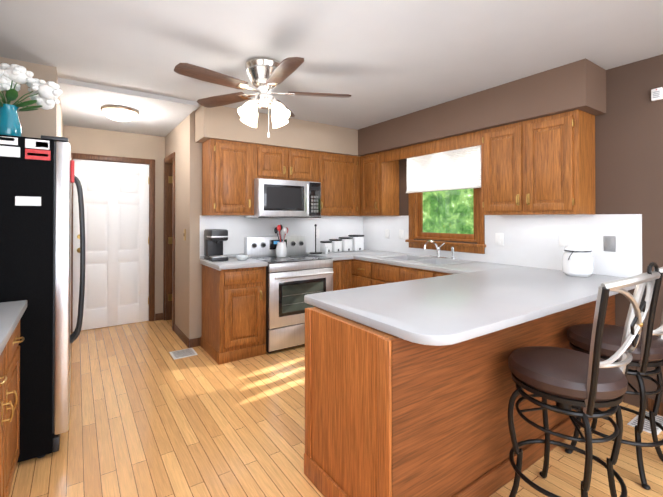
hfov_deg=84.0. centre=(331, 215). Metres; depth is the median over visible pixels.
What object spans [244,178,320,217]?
microwave
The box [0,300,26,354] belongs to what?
countertop
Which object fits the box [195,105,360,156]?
soffit
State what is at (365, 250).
countertop
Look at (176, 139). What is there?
wall
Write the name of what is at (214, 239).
coffee maker
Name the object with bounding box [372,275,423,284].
base cabinet
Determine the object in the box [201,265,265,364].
base cabinet
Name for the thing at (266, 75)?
ceiling fan
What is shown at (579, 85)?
soffit
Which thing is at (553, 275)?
countertop
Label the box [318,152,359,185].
upper cabinet
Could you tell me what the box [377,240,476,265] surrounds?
sink
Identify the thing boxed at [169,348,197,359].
floor vent
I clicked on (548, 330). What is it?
base cabinet
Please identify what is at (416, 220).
kitchen window
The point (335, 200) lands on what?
upper cabinet
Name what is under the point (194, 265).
wall
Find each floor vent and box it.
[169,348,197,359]
[627,411,662,434]
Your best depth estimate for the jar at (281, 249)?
4.09 m
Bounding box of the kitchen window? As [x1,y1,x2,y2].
[405,188,485,253]
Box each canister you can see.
[320,241,331,252]
[329,239,341,251]
[339,237,352,251]
[348,235,363,250]
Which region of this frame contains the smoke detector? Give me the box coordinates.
[651,87,662,100]
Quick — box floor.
[9,320,662,496]
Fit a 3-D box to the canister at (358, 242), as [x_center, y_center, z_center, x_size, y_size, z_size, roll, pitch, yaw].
[0.329,0.361,4.870,0.154,0.207,0.156,0,0,-35]
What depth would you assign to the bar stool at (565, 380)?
1.53 m
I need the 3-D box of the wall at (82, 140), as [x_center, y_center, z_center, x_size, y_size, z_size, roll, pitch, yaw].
[-2.690,0.145,4.620,1.290,2.460,0.100,0,0,-35]
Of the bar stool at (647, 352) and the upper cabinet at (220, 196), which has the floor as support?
the bar stool at (647, 352)
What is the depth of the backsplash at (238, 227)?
4.37 m
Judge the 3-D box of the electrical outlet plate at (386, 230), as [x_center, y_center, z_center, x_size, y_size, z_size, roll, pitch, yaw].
[0.713,0.235,4.714,0.008,0.115,0.075,0,0,-35]
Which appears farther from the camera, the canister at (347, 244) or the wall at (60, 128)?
the canister at (347, 244)
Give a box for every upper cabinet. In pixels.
[202,138,257,177]
[202,178,256,214]
[258,144,317,181]
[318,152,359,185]
[321,182,359,215]
[360,151,399,215]
[476,109,594,214]
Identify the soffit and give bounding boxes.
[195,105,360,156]
[358,58,605,155]
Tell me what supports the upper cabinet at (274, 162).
attached to the wall at (194, 265)
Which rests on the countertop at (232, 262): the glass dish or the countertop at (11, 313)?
the glass dish
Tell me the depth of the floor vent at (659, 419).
2.40 m
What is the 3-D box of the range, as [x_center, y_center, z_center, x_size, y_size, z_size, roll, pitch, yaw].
[-0.462,0.805,4.052,0.762,1.129,0.720,0,0,-35]
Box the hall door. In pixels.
[73,159,148,331]
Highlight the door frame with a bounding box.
[71,153,154,332]
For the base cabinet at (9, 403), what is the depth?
1.60 m
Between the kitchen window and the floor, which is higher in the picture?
the kitchen window
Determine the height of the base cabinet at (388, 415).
0.868 m
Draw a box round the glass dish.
[235,255,248,260]
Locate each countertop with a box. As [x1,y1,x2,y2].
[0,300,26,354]
[200,253,267,270]
[304,269,611,345]
[306,252,351,260]
[332,251,635,294]
[340,249,379,252]
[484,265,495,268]
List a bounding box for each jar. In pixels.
[274,225,287,257]
[562,241,593,276]
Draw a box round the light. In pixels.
[100,105,138,120]
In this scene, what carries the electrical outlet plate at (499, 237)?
attached to the backsplash at (531, 241)
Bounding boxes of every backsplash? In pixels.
[200,215,363,255]
[364,214,641,277]
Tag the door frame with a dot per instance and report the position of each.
(149, 162)
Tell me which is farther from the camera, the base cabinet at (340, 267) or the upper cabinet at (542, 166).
the base cabinet at (340, 267)
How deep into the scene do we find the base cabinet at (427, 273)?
3.28 m
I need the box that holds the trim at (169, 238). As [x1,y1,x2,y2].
[163,152,174,330]
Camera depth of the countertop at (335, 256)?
4.24 m
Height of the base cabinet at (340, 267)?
0.868 m
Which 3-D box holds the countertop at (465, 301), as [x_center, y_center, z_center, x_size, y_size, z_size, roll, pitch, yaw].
[0.739,0.467,2.134,1.560,0.039,0.930,0,0,-35]
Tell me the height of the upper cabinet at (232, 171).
0.368 m
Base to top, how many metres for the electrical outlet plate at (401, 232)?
0.115 m
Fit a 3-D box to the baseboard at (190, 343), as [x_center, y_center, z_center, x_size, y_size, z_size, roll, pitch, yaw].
[-1.662,1.326,4.076,0.015,0.089,0.692,0,0,-35]
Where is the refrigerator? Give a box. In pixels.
[0,134,84,462]
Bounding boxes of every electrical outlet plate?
[314,229,318,237]
[385,229,388,237]
[399,230,403,238]
[495,233,503,245]
[604,236,615,251]
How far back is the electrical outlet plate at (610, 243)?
2.74 m
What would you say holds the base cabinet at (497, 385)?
on the floor
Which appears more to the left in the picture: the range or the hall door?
the hall door
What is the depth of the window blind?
3.91 m
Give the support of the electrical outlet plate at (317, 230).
attached to the backsplash at (238, 227)
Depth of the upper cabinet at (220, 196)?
3.75 m
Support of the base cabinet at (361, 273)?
on the floor
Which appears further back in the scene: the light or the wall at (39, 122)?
the light
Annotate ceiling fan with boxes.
[174,57,350,136]
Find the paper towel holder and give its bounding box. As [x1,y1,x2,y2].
[309,224,321,253]
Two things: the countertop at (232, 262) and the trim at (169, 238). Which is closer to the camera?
the countertop at (232, 262)
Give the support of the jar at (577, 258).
on the countertop at (553, 275)
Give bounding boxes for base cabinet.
[0,321,24,496]
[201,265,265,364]
[304,307,479,496]
[332,260,347,290]
[348,259,419,288]
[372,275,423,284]
[424,270,451,277]
[480,322,527,496]
[528,310,563,466]
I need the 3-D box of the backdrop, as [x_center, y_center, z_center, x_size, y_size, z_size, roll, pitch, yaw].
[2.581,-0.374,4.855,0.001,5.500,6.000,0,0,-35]
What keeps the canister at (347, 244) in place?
on the countertop at (553, 275)
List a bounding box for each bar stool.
[508,262,660,496]
[565,267,662,489]
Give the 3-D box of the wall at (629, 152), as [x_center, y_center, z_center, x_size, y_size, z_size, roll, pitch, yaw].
[2.146,0.132,2.756,0.100,2.460,5.850,0,0,-35]
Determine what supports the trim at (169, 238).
attached to the wall at (82, 140)
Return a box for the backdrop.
[423,189,473,233]
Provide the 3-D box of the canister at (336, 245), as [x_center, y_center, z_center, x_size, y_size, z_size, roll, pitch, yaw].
[0.053,0.383,4.680,0.124,0.162,0.126,0,0,-35]
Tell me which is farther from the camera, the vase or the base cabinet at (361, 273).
the base cabinet at (361, 273)
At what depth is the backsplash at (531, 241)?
3.15 m
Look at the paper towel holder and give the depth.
4.46 m
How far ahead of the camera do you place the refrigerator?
2.04 m
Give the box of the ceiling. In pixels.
[0,0,662,136]
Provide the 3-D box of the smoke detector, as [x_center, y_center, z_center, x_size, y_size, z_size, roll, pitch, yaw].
[2.230,-0.829,2.523,0.034,0.080,0.060,0,0,-35]
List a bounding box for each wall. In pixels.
[0,57,56,142]
[57,75,63,136]
[64,125,164,313]
[165,116,187,335]
[187,111,307,338]
[385,54,662,409]
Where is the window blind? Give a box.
[406,145,480,192]
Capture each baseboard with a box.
[174,324,190,347]
[648,398,662,415]
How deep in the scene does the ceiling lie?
2.40 m
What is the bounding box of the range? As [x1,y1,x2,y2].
[244,235,333,352]
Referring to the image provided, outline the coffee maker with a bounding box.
[204,229,228,261]
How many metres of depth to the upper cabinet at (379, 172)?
4.48 m
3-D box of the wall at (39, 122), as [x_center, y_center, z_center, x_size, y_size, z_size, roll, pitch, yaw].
[-2.409,0.131,2.528,0.830,2.460,0.100,0,0,-35]
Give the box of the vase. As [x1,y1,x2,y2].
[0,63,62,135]

